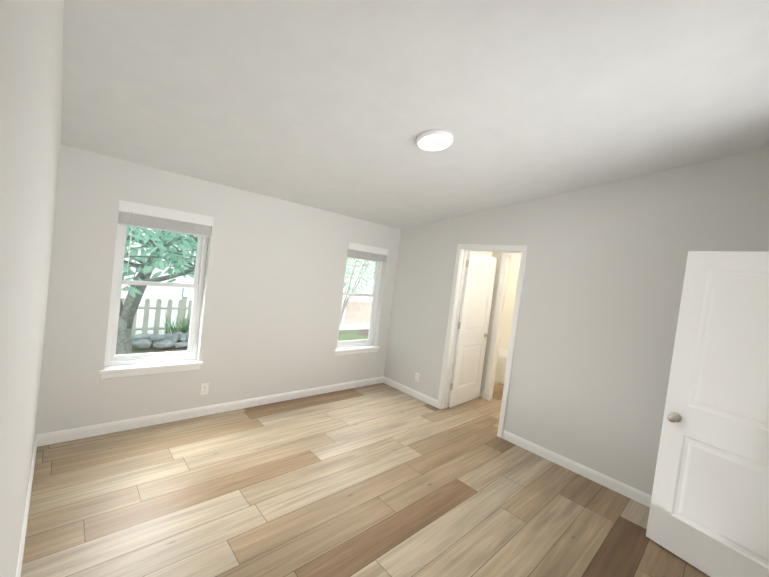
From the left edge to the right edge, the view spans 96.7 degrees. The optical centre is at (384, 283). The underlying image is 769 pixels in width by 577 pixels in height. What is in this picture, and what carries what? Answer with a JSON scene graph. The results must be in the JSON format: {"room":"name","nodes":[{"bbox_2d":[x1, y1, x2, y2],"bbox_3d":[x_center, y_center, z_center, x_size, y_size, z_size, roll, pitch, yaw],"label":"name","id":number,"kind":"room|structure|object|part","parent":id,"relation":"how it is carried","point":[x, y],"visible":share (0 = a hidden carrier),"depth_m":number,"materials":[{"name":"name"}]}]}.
{"room":"empty bedroom","nodes":[
{"label":"empty bedroom","id":0,"kind":"room"},
{"bbox_2d":[0,0,63,576],"bbox_3d":[-1.119,-0.051,1.002,0.130,3.046,4.170,5,3,-43],"label":"wall","id":1,"kind":"structure","parent":0,"point":[31,47],"depth_m":0.77,"materials":[{"name":"white paint"}]},
{"bbox_2d":[15,435,37,576],"bbox_3d":[-1.282,1.413,1.143,0.014,0.092,4.026,5,3,-43],"label":"baseboard","id":2,"kind":"structure","parent":1,"relation":"attached to","point":[21,548],"depth_m":1.88,"materials":[{"name":"white wood"}]},
{"bbox_2d":[36,145,400,434],"bbox_3d":[-1.260,0.166,3.885,3.914,2.391,0.160,5,3,-43],"label":"wall","id":3,"kind":"structure","parent":0,"point":[274,279],"depth_m":3.40,"materials":[{"name":"white paint"}]},
{"bbox_2d":[100,365,200,378],"bbox_3d":[-2.077,0.791,3.091,0.755,0.045,0.014,5,3,-43],"label":"apron","id":4,"kind":"object","parent":3,"relation":"attached to","point":[133,373],"visible":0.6,"depth_m":3.05,"materials":[{"name":"white wood"}]},
{"bbox_2d":[99,359,202,373],"bbox_3d":[-2.096,0.751,3.114,0.783,0.030,0.121,5,3,-43],"label":"window sill","id":5,"kind":"structure","parent":3,"relation":"attached to","point":[141,367],"depth_m":3.06,"materials":[{"name":"white wood"}]},
{"bbox_2d":[104,211,210,365],"bbox_3d":[-2.046,0.029,3.129,0.719,1.413,0.152,5,3,-43],"label":"window","id":6,"kind":"structure","parent":3,"relation":"in","point":[156,224],"depth_m":3.09,"materials":[{"name":"white plastic"}]},
{"bbox_3d":[-2.071,0.025,3.156,0.635,1.329,0.060,5,3,-43],"label":"window sash","id":7,"kind":"part","parent":6,"relation":"part of","materials":[{"name":"white wood"}]},
{"bbox_2d":[118,200,213,226],"bbox_3d":[-1.925,-0.619,3.061,0.727,0.094,0.050,5,3,-43],"label":"blind headrail","id":8,"kind":"object","parent":6,"relation":"attached to","point":[153,211],"visible":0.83,"depth_m":3.02,"materials":[{"name":"white plastic"}]},
{"bbox_2d":[125,210,133,291],"bbox_3d":[-2.141,-0.271,2.872,0.010,0.691,0.010,5,3,-43],"label":"blind wand","id":9,"kind":"object","parent":8,"relation":"hanging from","point":[129,254],"visible":1,"depth_m":2.87,"materials":[{"name":"white plastic"}]},
{"bbox_2d":[200,383,208,394],"bbox_3d":[-1.790,1.049,3.402,0.070,0.114,0.008,5,3,-43],"label":"electrical outlet","id":10,"kind":"object","parent":3,"relation":"attached to","point":[204,389],"visible":1,"depth_m":3.40,"materials":[{"name":"white plastic"}]},
{"bbox_2d":[36,376,383,446],"bbox_3d":[-1.338,1.315,3.860,3.654,0.092,0.014,5,3,-43],"label":"baseboard","id":11,"kind":"structure","parent":3,"relation":"attached to","point":[54,437],"depth_m":3.29,"materials":[{"name":"white wood"}]},
{"bbox_2d":[334,345,378,352],"bbox_3d":[-0.392,0.901,4.731,0.772,0.030,0.121,5,3,-43],"label":"window sill","id":12,"kind":"structure","parent":3,"relation":"attached to","point":[356,348],"depth_m":4.68,"materials":[{"name":"white wood"}]},
{"bbox_2d":[335,249,386,355],"bbox_3d":[-0.341,0.218,4.741,0.744,1.488,0.170,5,3,-43],"label":"window","id":13,"kind":"structure","parent":3,"relation":"in","point":[366,256],"depth_m":4.83,"materials":[{"name":"white plastic"}]},
{"bbox_3d":[-0.374,0.942,4.708,0.744,0.045,0.014,5,3,-43],"label":"window apron","id":14,"kind":"part","parent":13,"relation":"part of","materials":[{"name":"white wood"}]},
{"bbox_3d":[-0.368,0.176,4.773,0.624,1.329,0.060,5,3,-43],"label":"window sash","id":15,"kind":"part","parent":13,"relation":"part of","materials":[{"name":"white wood"}]},
{"bbox_2d":[348,242,388,255],"bbox_3d":[-0.221,-0.468,4.679,0.716,0.094,0.050,5,3,-43],"label":"blind headrail","id":16,"kind":"object","parent":13,"relation":"attached to","point":[368,249],"visible":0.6,"depth_m":4.64,"materials":[{"name":"white plastic"}]},
{"bbox_2d":[21,382,709,576],"bbox_3d":[1.017,1.695,3.271,6.562,0.060,4.190,5,3,-43],"label":"floor","id":17,"kind":"structure","parent":0,"point":[380,480],"depth_m":2.39,"materials":[{"name":"brown wood"}]},
{"bbox_2d":[494,347,507,384],"bbox_3d":[2.458,1.521,5.796,0.752,0.460,1.952,5,3,-43],"label":"bathtub","id":18,"kind":"object","parent":17,"relation":"on","point":[502,357],"depth_m":5.79,"materials":[{"name":"white ceramic"}]},
{"bbox_2d":[61,0,768,228],"bbox_3d":[0.335,-1.092,2.322,3.914,0.840,4.330,5,3,-43],"label":"ceiling","id":19,"kind":"structure","parent":0,"point":[336,106],"depth_m":1.89,"materials":[{"name":"paint"}]},
{"bbox_2d":[416,129,452,150],"bbox_3d":[0.347,-0.988,2.379,0.256,0.040,0.256,5,-6,-43],"label":"ceiling light","id":20,"kind":"object","parent":19,"relation":"in","point":[434,140],"visible":1,"depth_m":2.33,"materials":[{"name":"white plastic"}]},
{"bbox_2d":[418,135,450,150],"bbox_3d":[0.347,-0.972,2.378,0.220,0.007,0.220,5,-6,-43],"label":"diffuser","id":21,"kind":"object","parent":20,"relation":"attached to","point":[425,142],"depth_m":2.36,"materials":[{"name":"white plastic"}]},
{"bbox_2d":[449,251,492,394],"bbox_3d":[1.141,0.400,4.777,0.818,2.440,0.100,5,3,-43],"label":"wall","id":22,"kind":"structure","parent":0,"point":[486,253],"depth_m":4.75,"materials":[{"name":"white paint"}]},
{"bbox_2d":[448,251,496,407],"bbox_3d":[1.203,0.613,4.634,0.170,2.020,0.797,9,3,44],"label":"hall door","id":23,"kind":"structure","parent":22,"relation":"in","point":[473,324],"depth_m":4.59,"materials":[{"name":"white painted wood"},{"name":"nickel"}]},
{"bbox_3d":[1.431,0.733,4.890,0.170,0.066,0.100,9,3,44],"label":"knob","id":24,"kind":"part","parent":23,"relation":"part of","materials":[{"name":"silver metal"}]},
{"bbox_2d":[479,252,510,398],"bbox_3d":[2.068,0.522,4.457,0.100,2.440,3.370,5,3,-43],"label":"wall","id":25,"kind":"structure","parent":0,"point":[498,255],"depth_m":4.92,"materials":[{"name":"white paint"}]},
{"bbox_2d":[482,252,520,400],"bbox_3d":[1.868,0.655,4.565,0.024,2.120,0.960,5,3,-43],"label":"door frame","id":26,"kind":"structure","parent":25,"relation":"attached to","point":[486,395],"depth_m":4.86,"materials":[{"name":"white wood"}]},
{"bbox_2d":[499,258,520,349],"bbox_3d":[2.897,0.568,6.054,0.100,2.440,2.250,5,3,-43],"label":"wall","id":27,"kind":"structure","parent":0,"point":[510,297],"depth_m":6.53,"materials":[{"name":"white paint"}]},
{"bbox_2d":[384,147,768,495],"bbox_3d":[1.619,0.191,3.603,0.130,3.046,4.170,5,3,-43],"label":"wall","id":28,"kind":"structure","parent":0,"point":[603,280],"depth_m":3.15,"materials":[{"name":"white paint"}]},
{"bbox_2d":[415,373,419,381],"bbox_3d":[0.442,1.270,4.643,0.008,0.114,0.070,5,3,-43],"label":"electrical outlet","id":29,"kind":"object","parent":28,"relation":"attached to","point":[417,377],"visible":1,"depth_m":4.64,"materials":[{"name":"white plastic"}]},
{"bbox_2d":[437,244,527,437],"bbox_3d":[1.153,0.595,4.057,0.162,2.102,0.892,5,3,-43],"label":"door frame","id":30,"kind":"structure","parent":28,"relation":"attached to","point":[523,248],"depth_m":4.27,"materials":[{"name":"white wood"}]},
{"bbox_2d":[383,377,651,506],"bbox_3d":[1.352,1.646,3.644,0.014,0.092,4.026,5,3,-43],"label":"baseboard","id":31,"kind":"structure","parent":28,"relation":"attached to","point":[639,496],"depth_m":3.26,"materials":[{"name":"white wood"}]},
{"label":"outside","id":32,"kind":"structure","parent":0,"visible":0},
{"bbox_2d":[104,256,373,366],"bbox_3d":[-15.846,-0.953,31.507,80.000,0.040,60.000,5,3,-43],"label":"ground","id":33,"kind":"structure","parent":32,"point":[163,296],"depth_m":12.42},
{"bbox_2d":[115,213,198,354],"bbox_3d":[-4.242,-1.126,5.809,5.556,4.915,5.651,5,3,-43],"label":"tree","id":34,"kind":"object","parent":33,"relation":"on","point":[122,327],"depth_m":5.63,"materials":[{"name":"green plant"}]},
{"bbox_2d":[132,308,190,348],"bbox_3d":[-4.127,0.930,7.087,1.827,0.802,0.831,5,3,-43],"label":"rockery","id":35,"kind":"object","parent":33,"relation":"on","point":[180,338],"depth_m":6.73,"materials":[{"name":"grey stone"}]},
{"bbox_2d":[121,296,371,336],"bbox_3d":[-3.617,0.770,9.761,26.142,0.940,2.355,5,3,-43],"label":"fence","id":36,"kind":"object","parent":33,"relation":"on","point":[352,308],"depth_m":7.40,"materials":[{"name":"white wood"}]},
{"bbox_2d":[340,258,375,323],"bbox_3d":[-1.227,-0.580,11.345,3.483,4.201,3.684,5,3,-43],"label":"tree","id":37,"kind":"object","parent":33,"relation":"on","point":[350,278],"depth_m":11.17,"materials":[{"name":"green plant"}]},
{"bbox_3d":[2.156,0.826,1.415,0.804,2.058,0.132,5,3,-43],"label":"trim","id":38,"kind":"structure","parent":0,"visible":0},
{"bbox_2d":[646,251,768,576],"bbox_3d":[2.167,0.815,2.062,0.035,2.020,0.759,6,2,-30],"label":"door","id":39,"kind":"structure","parent":38,"relation":"attached to","point":[709,511],"depth_m":2.15,"materials":[{"name":"white wood"}]},
{"bbox_2d":[667,412,681,422],"bbox_3d":[1.987,0.910,2.351,0.170,0.066,0.100,6,2,-30],"label":"door knob","id":40,"kind":"object","parent":39,"relation":"attached to","point":[673,417],"depth_m":2.30,"materials":[{"name":"silver metal"}]}
]}

